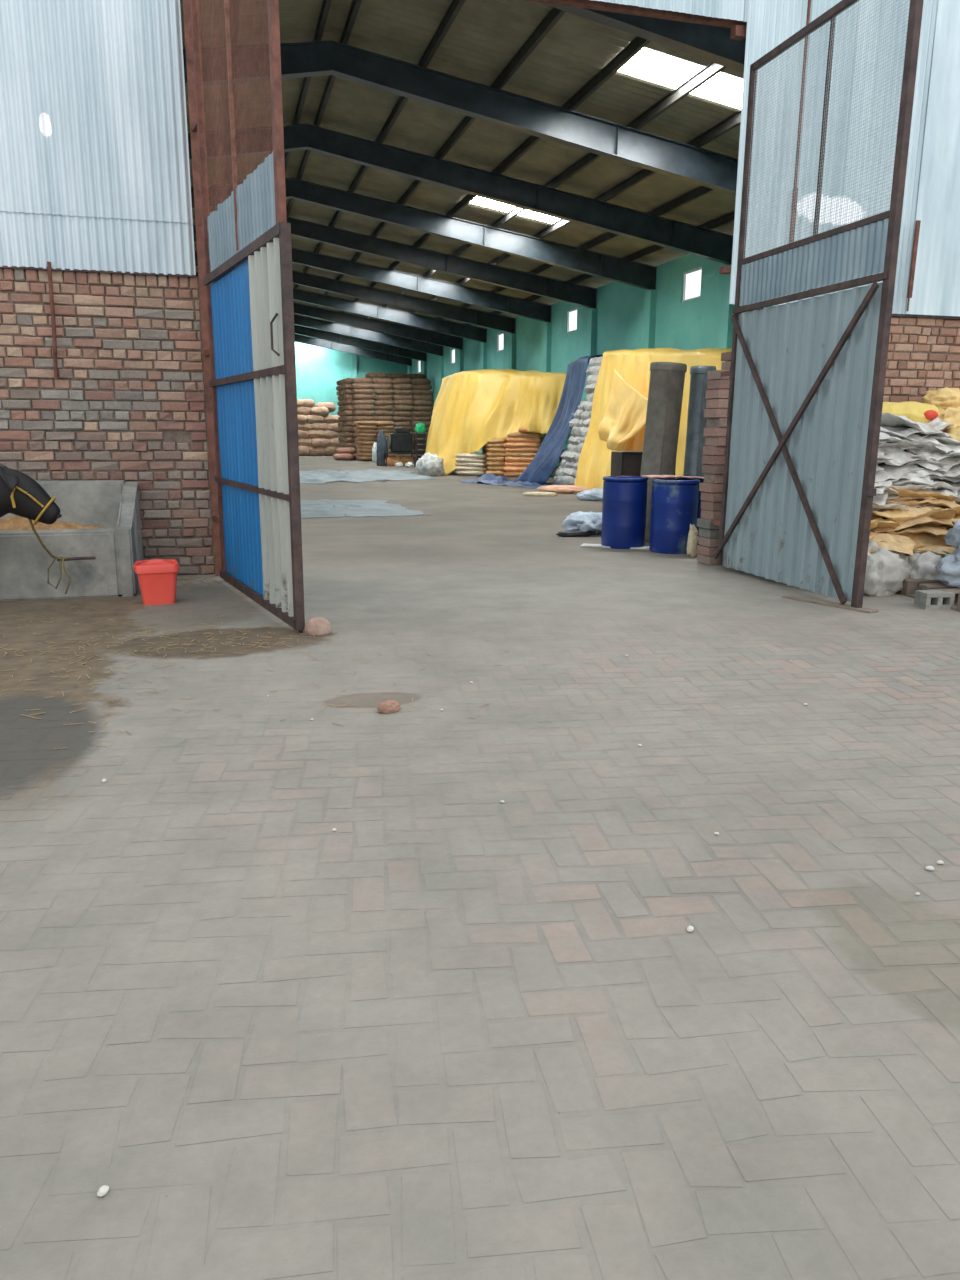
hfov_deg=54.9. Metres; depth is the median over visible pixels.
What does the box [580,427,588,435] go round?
sack
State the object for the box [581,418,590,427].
sack
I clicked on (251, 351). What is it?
gate leaf
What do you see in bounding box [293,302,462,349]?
rafter
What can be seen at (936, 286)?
cladding
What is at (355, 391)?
sack
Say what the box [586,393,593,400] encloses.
sack
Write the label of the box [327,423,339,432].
sack
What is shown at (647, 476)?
board
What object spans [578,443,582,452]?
sack
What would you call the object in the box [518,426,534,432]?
sack
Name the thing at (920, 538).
sack
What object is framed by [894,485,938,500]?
sack
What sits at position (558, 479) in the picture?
sack
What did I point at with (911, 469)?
sack
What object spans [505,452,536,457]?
sack
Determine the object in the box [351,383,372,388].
sack
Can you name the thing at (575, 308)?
window
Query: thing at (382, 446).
bundle
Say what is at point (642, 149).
rafter
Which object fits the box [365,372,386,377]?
sack
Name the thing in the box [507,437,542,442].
sack
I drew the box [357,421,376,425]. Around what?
sack
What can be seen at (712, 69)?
purlin
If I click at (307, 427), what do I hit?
sack
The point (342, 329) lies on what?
rafter
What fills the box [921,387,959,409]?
sack
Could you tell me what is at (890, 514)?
sack
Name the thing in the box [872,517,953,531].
sack
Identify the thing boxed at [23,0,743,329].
ceiling
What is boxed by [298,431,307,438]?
sack
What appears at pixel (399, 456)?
sack
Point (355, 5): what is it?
purlin
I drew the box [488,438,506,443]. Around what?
sack
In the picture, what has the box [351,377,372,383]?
sack
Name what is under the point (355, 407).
sack
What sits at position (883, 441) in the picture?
sack
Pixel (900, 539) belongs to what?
sack
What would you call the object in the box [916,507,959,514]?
sack
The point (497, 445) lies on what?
sack
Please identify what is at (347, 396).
sack
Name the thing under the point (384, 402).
sack
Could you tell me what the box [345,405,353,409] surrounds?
sack
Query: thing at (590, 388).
sack
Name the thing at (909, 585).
pallet
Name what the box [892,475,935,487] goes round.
sack
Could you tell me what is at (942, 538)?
sack
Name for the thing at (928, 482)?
sack
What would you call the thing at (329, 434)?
sack
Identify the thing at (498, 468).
sack
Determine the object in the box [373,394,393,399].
sack
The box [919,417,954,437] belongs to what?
sack
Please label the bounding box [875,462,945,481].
sack
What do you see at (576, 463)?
sack
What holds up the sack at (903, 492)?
on the sack at (918, 491)
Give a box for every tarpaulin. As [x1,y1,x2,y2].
[425,369,565,474]
[459,473,558,487]
[514,355,602,484]
[575,348,731,488]
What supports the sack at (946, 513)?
on the sack at (922, 521)
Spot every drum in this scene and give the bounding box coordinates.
[601,476,648,548]
[649,478,699,553]
[677,476,703,544]
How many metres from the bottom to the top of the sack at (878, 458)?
0.275 m
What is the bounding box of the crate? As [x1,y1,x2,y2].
[414,433,426,461]
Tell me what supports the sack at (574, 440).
on the sack at (571, 447)
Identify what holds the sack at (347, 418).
on the sack at (349, 423)
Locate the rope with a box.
[28,519,70,593]
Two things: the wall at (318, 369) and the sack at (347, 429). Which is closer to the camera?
the sack at (347, 429)
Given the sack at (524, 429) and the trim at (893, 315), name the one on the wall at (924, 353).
the trim at (893, 315)
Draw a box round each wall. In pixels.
[0,269,214,574]
[295,342,405,436]
[406,254,938,476]
[751,311,959,400]
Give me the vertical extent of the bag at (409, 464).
0.211 m
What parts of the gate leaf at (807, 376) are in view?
rail, rail, rail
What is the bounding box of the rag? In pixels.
[687,524,698,556]
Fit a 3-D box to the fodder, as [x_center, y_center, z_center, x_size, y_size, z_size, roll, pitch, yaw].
[-4.840,-0.929,8.259,2.900,0.333,0.620,-3,13,-15]
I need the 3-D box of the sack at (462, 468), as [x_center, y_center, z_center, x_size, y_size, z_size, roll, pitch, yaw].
[-0.285,-5.625,30.327,1.011,0.191,0.536,3,13,11]
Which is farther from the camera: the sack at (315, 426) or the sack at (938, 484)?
the sack at (315, 426)
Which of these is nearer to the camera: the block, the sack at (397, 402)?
the block
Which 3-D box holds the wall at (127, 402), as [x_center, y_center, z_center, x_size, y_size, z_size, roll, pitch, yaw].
[-6.015,-1.967,8.572,6.710,2.929,0.295,-3,13,-15]
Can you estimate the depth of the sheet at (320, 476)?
28.84 m
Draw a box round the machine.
[388,411,413,451]
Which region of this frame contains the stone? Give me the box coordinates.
[304,617,330,635]
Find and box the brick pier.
[697,351,731,564]
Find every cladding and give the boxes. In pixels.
[0,0,195,274]
[592,0,747,21]
[729,0,937,313]
[906,0,959,316]
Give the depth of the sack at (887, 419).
9.88 m
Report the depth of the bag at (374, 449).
41.96 m
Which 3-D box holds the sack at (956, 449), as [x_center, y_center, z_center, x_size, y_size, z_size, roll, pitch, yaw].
[4.831,-2.122,10.145,1.088,0.288,0.761,2,13,5]
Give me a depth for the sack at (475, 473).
30.13 m
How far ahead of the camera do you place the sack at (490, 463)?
29.86 m
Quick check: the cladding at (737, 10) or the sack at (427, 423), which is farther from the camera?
the sack at (427, 423)
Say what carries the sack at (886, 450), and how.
on the sack
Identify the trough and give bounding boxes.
[0,480,143,600]
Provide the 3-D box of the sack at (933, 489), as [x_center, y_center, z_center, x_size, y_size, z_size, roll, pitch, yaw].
[4.793,-1.708,10.033,0.739,0.349,1.100,6,14,21]
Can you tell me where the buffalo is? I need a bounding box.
[0,463,61,524]
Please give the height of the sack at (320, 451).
0.575 m
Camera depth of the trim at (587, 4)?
9.69 m
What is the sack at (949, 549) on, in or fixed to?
on the sack at (923, 551)
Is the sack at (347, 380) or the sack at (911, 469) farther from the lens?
the sack at (347, 380)
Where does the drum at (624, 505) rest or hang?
on the floor
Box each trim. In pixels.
[0,266,195,278]
[526,0,744,27]
[719,25,746,273]
[752,308,959,319]
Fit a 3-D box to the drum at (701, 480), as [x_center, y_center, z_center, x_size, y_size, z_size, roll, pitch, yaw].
[2.862,-1.679,12.143,0.588,0.905,0.588,7,14,26]
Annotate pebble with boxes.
[97,1185,108,1196]
[687,926,693,931]
[926,866,933,870]
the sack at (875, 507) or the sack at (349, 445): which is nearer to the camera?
the sack at (875, 507)
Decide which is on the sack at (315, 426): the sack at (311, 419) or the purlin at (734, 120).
the sack at (311, 419)
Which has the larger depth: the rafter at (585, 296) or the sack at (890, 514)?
the rafter at (585, 296)
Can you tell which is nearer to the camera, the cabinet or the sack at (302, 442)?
the cabinet
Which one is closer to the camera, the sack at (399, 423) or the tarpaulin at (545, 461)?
the tarpaulin at (545, 461)
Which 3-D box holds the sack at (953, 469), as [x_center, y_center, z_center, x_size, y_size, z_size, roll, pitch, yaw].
[4.837,-1.944,10.163,1.084,0.428,0.765,-2,13,-11]
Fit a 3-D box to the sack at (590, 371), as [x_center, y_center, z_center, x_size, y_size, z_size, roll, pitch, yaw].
[3.116,-6.731,23.200,0.617,0.337,0.869,-9,16,-34]
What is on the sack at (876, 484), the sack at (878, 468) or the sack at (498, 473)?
the sack at (878, 468)
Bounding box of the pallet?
[899,579,959,611]
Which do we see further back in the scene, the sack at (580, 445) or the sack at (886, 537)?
the sack at (580, 445)
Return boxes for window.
[497,332,503,351]
[567,308,576,332]
[682,267,701,301]
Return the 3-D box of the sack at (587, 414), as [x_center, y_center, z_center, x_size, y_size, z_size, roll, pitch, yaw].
[2.956,-5.693,23.462,0.624,0.334,0.866,-4,14,-19]
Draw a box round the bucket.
[133,559,179,604]
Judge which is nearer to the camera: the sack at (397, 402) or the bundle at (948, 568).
the bundle at (948, 568)
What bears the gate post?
on the floor
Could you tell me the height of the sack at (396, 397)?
0.334 m
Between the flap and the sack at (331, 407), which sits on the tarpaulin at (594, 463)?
the flap
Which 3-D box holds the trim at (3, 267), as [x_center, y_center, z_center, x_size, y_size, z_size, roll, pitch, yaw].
[-5.997,-3.372,8.165,6.680,0.020,0.160,-3,13,-15]
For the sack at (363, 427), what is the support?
on the sack at (358, 430)
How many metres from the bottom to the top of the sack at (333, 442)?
0.575 m
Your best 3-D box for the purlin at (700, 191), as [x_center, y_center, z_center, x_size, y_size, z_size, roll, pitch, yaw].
[-0.116,-11.370,30.946,0.060,0.150,42.860,-3,13,-15]
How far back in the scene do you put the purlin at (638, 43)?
13.55 m
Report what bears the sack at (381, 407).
on the sack at (376, 412)
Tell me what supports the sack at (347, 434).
on the sack at (348, 440)
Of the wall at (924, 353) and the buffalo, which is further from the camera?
the wall at (924, 353)
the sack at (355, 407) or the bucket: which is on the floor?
the bucket
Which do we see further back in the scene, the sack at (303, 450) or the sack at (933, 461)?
the sack at (303, 450)
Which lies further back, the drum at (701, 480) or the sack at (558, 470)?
the sack at (558, 470)
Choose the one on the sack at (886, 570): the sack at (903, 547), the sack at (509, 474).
the sack at (903, 547)
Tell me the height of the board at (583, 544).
0.018 m
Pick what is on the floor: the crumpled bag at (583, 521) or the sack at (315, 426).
the crumpled bag at (583, 521)
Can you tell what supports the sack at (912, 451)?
on the sack at (921, 456)
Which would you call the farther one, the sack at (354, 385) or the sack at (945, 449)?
the sack at (354, 385)
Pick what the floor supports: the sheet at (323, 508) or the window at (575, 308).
the sheet at (323, 508)
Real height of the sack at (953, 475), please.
0.212 m
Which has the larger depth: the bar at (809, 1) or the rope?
the bar at (809, 1)
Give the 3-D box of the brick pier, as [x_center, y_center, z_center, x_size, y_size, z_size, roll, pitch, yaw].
[2.786,-2.033,10.457,0.483,2.346,0.292,-3,13,-15]
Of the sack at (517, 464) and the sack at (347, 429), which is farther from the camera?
the sack at (347, 429)
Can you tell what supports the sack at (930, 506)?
on the sack
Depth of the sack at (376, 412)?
45.12 m
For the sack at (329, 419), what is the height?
0.558 m
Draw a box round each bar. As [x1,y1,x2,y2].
[46,262,57,379]
[789,0,810,242]
[906,220,920,310]
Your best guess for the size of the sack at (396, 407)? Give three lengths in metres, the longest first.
1.099 x 0.614 x 0.342 m
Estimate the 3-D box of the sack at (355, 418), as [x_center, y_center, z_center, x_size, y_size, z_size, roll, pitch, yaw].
[-5.697,-10.836,45.200,1.061,0.342,0.623,-3,14,-15]
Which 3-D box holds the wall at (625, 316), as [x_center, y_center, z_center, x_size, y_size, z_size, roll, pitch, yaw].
[1.554,-8.534,32.128,0.260,5.350,42.800,-3,13,-15]
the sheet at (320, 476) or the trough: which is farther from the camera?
the sheet at (320, 476)
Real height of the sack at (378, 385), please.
0.334 m
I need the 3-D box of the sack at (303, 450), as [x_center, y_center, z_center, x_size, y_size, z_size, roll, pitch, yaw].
[-9.696,-10.183,49.738,1.099,0.557,0.710,-3,13,-17]
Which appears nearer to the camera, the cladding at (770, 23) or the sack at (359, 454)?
the cladding at (770, 23)
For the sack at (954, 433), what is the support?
on the sack at (951, 460)
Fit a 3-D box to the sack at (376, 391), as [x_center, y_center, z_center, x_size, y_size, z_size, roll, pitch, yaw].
[-4.735,-12.124,45.130,1.108,0.342,0.613,-2,14,-17]
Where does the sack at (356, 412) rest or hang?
on the sack at (355, 418)
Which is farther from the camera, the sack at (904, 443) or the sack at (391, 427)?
the sack at (391, 427)
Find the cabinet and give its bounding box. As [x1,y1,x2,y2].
[610,451,675,476]
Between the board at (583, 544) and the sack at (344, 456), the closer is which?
the board at (583, 544)
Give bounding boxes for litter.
[0,575,553,757]
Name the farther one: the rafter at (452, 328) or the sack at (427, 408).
the sack at (427, 408)
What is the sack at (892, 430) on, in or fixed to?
on the sack at (915, 437)
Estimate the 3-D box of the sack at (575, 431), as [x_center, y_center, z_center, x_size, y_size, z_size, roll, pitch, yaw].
[2.684,-5.445,24.169,0.646,0.338,0.879,2,12,4]
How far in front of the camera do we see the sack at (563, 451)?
24.71 m
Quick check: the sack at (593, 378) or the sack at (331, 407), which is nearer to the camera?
the sack at (593, 378)
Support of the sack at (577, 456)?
on the sack at (576, 463)
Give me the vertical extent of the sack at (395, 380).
0.348 m
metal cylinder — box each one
[640,362,686,541]
[683,366,715,476]
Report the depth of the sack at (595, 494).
19.93 m
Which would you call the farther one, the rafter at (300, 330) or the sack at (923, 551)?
the rafter at (300, 330)
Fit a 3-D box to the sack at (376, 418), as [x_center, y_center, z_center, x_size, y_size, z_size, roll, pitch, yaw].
[-4.773,-10.870,45.429,1.110,0.360,0.615,-3,13,-16]
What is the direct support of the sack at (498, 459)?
on the sack at (490, 463)
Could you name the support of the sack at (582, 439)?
on the sack at (580, 445)
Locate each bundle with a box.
[376,430,387,465]
[416,453,444,475]
[934,545,959,587]
[944,520,959,548]
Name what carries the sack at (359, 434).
on the sack at (359, 438)
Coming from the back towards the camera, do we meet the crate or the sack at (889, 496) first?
the crate
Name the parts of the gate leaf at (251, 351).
rail, rail, rail, rail, handle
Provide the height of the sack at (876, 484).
0.224 m
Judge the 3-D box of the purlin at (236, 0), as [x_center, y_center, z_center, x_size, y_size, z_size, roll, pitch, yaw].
[-7.915,-11.791,28.628,0.060,0.150,42.860,-3,13,-15]
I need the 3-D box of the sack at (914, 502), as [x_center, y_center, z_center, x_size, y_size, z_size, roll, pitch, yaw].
[4.465,-1.500,9.729,1.026,0.239,0.715,0,13,-1]
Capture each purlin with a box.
[227,0,239,181]
[284,0,331,171]
[286,0,361,216]
[294,0,465,288]
[299,7,565,325]
[330,36,650,322]
[367,62,726,317]
[391,110,740,322]
[420,186,713,328]
[465,211,734,324]
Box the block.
[913,590,954,609]
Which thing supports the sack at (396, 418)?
on the sack at (399, 423)
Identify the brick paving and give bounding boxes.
[0,593,959,1279]
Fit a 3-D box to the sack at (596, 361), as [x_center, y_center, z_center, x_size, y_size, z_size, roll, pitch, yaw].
[3.155,-6.966,23.215,0.645,0.342,0.901,-5,15,-22]
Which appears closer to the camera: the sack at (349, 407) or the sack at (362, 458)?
the sack at (362, 458)
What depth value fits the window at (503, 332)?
35.03 m
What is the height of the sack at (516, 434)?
0.216 m
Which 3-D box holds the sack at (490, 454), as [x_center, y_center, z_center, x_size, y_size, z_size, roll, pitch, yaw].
[0.580,-6.034,30.043,0.716,0.230,0.587,5,14,15]
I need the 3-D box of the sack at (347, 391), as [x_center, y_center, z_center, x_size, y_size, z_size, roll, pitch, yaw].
[-6.131,-12.165,45.296,1.102,0.334,0.631,-3,14,-17]
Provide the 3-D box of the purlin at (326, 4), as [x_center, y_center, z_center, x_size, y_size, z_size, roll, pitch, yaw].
[-6.834,-12.022,28.883,0.060,0.150,42.860,-3,13,-15]
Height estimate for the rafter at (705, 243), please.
1.919 m
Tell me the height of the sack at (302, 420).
0.567 m
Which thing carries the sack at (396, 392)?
on the sack at (396, 397)
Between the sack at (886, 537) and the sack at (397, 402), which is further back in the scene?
the sack at (397, 402)
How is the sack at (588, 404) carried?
on the sack at (587, 414)
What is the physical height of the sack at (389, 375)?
0.334 m
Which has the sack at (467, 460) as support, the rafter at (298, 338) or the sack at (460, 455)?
the sack at (460, 455)
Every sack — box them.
[297,399,314,407]
[297,408,310,415]
[297,415,306,424]
[298,423,312,431]
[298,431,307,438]
[298,439,311,446]
[299,446,309,455]
[305,415,322,423]
[308,431,325,439]
[308,446,324,455]
[310,407,328,416]
[311,423,328,430]
[311,438,329,447]
[315,402,335,412]
[323,415,339,423]
[324,431,338,438]
[324,446,338,455]
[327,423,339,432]
[328,439,339,446]
[333,453,353,460]
[337,447,356,453]
[343,383,352,388]
[344,378,352,383]
[344,389,352,393]
[344,394,353,399]
[344,410,354,415]
[344,416,353,421]
[344,426,353,431]
[344,432,353,437]
[345,399,352,404]
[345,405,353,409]
[345,421,352,426]
[345,437,354,442]
[345,442,355,447]
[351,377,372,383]
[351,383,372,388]
[352,389,373,394]
[352,394,374,399]
[353,399,373,404]
[353,405,374,410]
[353,410,374,415]
[353,416,373,420]
[356,425,376,429]
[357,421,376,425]
[357,429,376,433]
[357,433,376,436]
[357,437,376,440]
[358,441,376,444]
[358,445,372,448]
[358,448,371,452]
[358,452,371,456]
[358,456,371,460]
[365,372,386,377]
[371,383,392,388]
[372,378,392,383]
[373,389,393,394]
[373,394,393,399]
[373,399,394,405]
[373,415,393,421]
[374,405,393,410]
[374,410,393,415]
[376,421,393,425]
[376,425,394,429]
[377,429,393,432]
[385,457,400,465]
[387,373,406,378]
[391,378,411,383]
[392,383,412,389]
[392,416,411,421]
[393,389,412,394]
[393,394,413,399]
[393,421,411,426]
[394,400,413,404]
[394,405,413,410]
[394,411,411,416]
[394,454,410,458]
[400,457,413,465]
[407,373,426,378]
[410,378,430,384]
[412,384,431,389]
[412,389,431,394]
[412,395,432,400]
[412,400,432,405]
[413,405,432,411]
[413,411,431,416]
[413,416,431,421]
[413,421,430,426]
[455,458,486,462]
[455,462,486,466]
[456,453,487,458]
[456,466,486,470]
[456,470,485,475]
[486,443,505,447]
[486,452,506,456]
[486,457,505,461]
[486,461,505,465]
[486,470,504,475]
[487,447,505,452]
[487,466,504,470]
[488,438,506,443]
[504,442,541,447]
[504,462,530,466]
[504,466,526,471]
[504,472,521,476]
[505,447,539,452]
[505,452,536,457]
[505,456,533,461]
[507,432,543,437]
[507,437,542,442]
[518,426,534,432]
[522,492,557,495]
[552,475,563,484]
[554,466,564,475]
[558,459,565,466]
[559,450,568,460]
[562,476,574,484]
[563,467,575,478]
[564,451,577,461]
[565,461,574,467]
[568,419,582,427]
[568,435,581,444]
[568,444,578,451]
[570,426,581,435]
[572,409,584,419]
[574,461,577,470]
[575,452,579,460]
[576,400,586,410]
[577,488,602,500]
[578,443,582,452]
[580,411,591,419]
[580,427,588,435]
[580,436,585,443]
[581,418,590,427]
[584,401,592,410]
[585,374,597,384]
[585,382,595,393]
[586,366,599,375]
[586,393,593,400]
[588,356,602,366]
[863,540,911,595]
[869,528,877,538]
[869,532,914,549]
[869,542,913,555]
[870,516,883,529]
[871,507,931,522]
[871,520,899,527]
[872,503,910,511]
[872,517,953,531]
[872,529,950,548]
[873,490,887,505]
[874,481,891,493]
[874,483,898,492]
[874,508,957,527]
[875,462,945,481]
[875,482,954,500]
[876,463,883,470]
[876,536,917,546]
[877,449,891,462]
[877,451,950,465]
[878,433,932,446]
[878,446,923,454]
[878,481,959,490]
[879,429,891,443]
[879,432,950,452]
[879,504,940,511]
[880,426,913,441]
[881,413,952,438]
[882,400,940,422]
[885,468,932,481]
[886,499,959,507]
[887,489,928,499]
[889,426,922,436]
[889,525,948,534]
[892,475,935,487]
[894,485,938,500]
[895,480,936,488]
[898,446,915,453]
[903,448,938,465]
[904,460,950,465]
[904,549,946,555]
[906,548,948,589]
[909,469,959,482]
[911,453,954,460]
[913,464,959,472]
[913,542,955,553]
[914,433,956,452]
[914,525,948,548]
[916,456,959,471]
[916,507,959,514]
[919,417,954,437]
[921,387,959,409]
[927,432,959,444]
[929,488,959,501]
[931,472,959,479]
[933,479,959,502]
[937,406,959,431]
[940,445,959,455]
[943,426,959,441]
[951,516,959,523]
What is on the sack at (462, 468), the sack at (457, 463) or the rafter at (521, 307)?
the sack at (457, 463)
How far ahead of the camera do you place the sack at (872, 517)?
9.23 m
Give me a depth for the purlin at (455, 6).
14.46 m
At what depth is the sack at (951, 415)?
10.32 m
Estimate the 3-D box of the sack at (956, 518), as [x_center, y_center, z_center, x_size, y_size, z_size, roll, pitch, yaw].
[4.921,-1.247,9.697,1.028,0.212,0.724,-10,16,-38]
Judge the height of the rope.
0.726 m
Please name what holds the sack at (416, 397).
on the sack at (416, 402)
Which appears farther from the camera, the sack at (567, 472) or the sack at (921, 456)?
the sack at (567, 472)
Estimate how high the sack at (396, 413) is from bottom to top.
0.330 m
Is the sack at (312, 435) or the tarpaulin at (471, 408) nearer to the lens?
the tarpaulin at (471, 408)
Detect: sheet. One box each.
[299,469,434,483]
[300,499,426,517]
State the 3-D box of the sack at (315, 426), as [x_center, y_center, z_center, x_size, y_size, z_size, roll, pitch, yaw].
[-8.726,-11.510,50.090,1.097,0.565,0.746,-3,13,-16]
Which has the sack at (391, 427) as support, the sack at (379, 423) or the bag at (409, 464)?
the sack at (379, 423)
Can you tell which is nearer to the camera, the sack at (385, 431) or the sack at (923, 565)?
the sack at (923, 565)
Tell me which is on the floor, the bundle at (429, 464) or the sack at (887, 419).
the bundle at (429, 464)
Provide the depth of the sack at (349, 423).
45.31 m
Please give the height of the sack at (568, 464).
0.338 m
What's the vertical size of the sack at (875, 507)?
0.251 m
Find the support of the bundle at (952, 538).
on the bundle at (948, 568)
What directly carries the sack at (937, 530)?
on the sack at (923, 551)
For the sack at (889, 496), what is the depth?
9.44 m
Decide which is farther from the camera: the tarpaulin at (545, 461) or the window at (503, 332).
the window at (503, 332)
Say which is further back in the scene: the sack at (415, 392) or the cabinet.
the sack at (415, 392)
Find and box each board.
[580,543,649,549]
[641,475,703,478]
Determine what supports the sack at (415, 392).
on the sack at (416, 397)
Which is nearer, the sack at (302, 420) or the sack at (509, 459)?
the sack at (509, 459)
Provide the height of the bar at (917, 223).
1.000 m
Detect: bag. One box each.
[372,443,376,461]
[395,462,402,466]
[405,462,413,466]
[415,423,424,432]
[561,511,601,535]
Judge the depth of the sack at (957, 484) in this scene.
9.67 m
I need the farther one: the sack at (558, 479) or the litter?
the sack at (558, 479)
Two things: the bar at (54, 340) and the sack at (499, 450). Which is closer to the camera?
the bar at (54, 340)
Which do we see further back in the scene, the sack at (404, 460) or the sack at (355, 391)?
the sack at (355, 391)
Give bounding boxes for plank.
[782,594,877,613]
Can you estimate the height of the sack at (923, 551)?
0.223 m
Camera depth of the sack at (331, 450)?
50.04 m
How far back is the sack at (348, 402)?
45.06 m
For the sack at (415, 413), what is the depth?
45.60 m
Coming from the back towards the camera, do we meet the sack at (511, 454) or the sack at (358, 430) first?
the sack at (358, 430)
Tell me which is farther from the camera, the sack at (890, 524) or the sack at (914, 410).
the sack at (914, 410)
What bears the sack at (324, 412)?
on the sack at (311, 419)
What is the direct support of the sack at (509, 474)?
on the floor
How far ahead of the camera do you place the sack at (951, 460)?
9.79 m
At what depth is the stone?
6.82 m
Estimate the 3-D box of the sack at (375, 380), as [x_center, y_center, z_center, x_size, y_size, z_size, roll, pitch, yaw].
[-4.787,-12.609,44.998,1.101,0.347,0.621,-3,13,-15]
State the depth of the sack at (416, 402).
45.48 m
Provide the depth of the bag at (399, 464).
36.70 m
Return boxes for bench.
[383,452,415,466]
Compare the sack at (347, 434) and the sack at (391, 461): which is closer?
the sack at (391, 461)
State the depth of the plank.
8.16 m
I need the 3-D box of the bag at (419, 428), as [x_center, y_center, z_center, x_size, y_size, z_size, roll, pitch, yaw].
[-2.407,-8.537,37.181,0.429,0.406,0.358,-3,13,-15]
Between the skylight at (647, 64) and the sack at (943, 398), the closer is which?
the sack at (943, 398)
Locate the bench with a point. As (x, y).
(386, 453)
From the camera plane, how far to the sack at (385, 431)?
42.71 m
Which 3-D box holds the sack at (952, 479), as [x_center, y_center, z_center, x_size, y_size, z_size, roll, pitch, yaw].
[4.827,-1.863,10.086,1.100,0.327,0.754,-5,14,-23]
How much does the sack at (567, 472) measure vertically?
0.338 m
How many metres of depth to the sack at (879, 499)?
9.26 m
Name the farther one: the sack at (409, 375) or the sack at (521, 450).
the sack at (409, 375)
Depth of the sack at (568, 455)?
24.06 m
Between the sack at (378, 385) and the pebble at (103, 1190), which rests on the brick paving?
the pebble at (103, 1190)
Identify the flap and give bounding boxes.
[598,369,647,450]
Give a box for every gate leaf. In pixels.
[190,0,304,632]
[711,0,923,607]
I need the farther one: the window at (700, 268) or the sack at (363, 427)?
the sack at (363, 427)
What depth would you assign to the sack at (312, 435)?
49.73 m
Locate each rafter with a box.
[87,246,551,321]
[183,40,737,195]
[185,267,515,333]
[188,124,732,264]
[191,178,656,289]
[193,217,596,307]
[293,288,486,342]
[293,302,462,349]
[294,315,442,355]
[294,325,425,361]
[295,334,411,365]
[540,2,746,72]
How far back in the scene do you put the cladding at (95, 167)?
8.47 m
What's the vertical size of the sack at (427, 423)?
0.348 m
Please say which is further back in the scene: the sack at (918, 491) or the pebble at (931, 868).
the sack at (918, 491)
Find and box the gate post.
[183,0,221,575]
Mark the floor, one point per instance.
(477, 546)
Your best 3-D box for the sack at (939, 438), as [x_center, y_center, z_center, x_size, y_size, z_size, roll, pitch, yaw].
[4.911,-2.270,10.359,1.072,0.234,0.776,7,14,25]
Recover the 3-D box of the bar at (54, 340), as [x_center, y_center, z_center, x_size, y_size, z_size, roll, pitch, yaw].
[-4.039,-3.003,8.726,0.063,1.052,0.151,-6,14,-27]
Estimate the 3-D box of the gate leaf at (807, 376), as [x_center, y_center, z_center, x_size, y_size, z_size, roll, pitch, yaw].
[2.924,-3.002,8.678,0.144,5.030,2.773,-3,13,-14]
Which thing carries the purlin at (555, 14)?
attached to the ceiling
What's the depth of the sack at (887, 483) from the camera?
9.28 m
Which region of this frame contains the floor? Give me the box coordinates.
[0,455,959,1279]
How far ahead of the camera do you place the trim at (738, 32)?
9.93 m
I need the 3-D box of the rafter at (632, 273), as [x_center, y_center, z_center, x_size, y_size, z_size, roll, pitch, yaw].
[-4.056,-8.935,19.980,17.200,1.919,0.180,-3,13,-15]
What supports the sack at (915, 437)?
on the sack at (886, 450)
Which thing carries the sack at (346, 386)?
on the sack at (347, 391)
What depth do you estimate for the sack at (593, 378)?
23.09 m
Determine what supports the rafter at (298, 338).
attached to the wall
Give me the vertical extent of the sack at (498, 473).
0.234 m
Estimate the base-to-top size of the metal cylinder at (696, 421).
2.340 m
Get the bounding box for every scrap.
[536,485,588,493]
[556,529,599,536]
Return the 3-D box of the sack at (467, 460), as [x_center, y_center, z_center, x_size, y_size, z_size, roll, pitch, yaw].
[-0.285,-5.890,30.265,1.008,0.184,0.575,4,13,17]
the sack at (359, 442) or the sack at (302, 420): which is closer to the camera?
the sack at (359, 442)
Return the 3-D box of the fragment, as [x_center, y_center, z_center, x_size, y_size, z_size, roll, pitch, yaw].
[-0.492,0.358,5.011,0.138,0.063,0.099,-10,17,-39]
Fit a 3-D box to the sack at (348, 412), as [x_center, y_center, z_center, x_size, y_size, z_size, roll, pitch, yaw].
[-6.178,-11.165,45.504,1.057,0.329,0.632,-2,13,-11]
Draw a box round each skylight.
[470,196,558,222]
[618,48,742,108]
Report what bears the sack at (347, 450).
on the sack
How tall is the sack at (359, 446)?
0.266 m
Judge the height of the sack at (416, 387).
0.342 m
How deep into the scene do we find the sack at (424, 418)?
45.67 m
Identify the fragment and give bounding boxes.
[377,700,400,713]
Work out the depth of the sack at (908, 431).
9.69 m
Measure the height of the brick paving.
0.001 m
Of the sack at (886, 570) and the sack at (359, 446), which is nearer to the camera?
the sack at (886, 570)
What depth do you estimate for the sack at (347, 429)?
45.37 m
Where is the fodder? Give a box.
[0,516,104,530]
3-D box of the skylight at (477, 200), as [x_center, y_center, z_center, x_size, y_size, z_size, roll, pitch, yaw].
[0.707,-9.310,19.903,2.120,0.354,0.910,-3,13,-15]
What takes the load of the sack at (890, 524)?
on the sack
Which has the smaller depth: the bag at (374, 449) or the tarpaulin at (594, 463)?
the tarpaulin at (594, 463)
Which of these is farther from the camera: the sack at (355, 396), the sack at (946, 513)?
the sack at (355, 396)
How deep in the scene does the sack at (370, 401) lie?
44.79 m
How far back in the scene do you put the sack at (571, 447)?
24.01 m

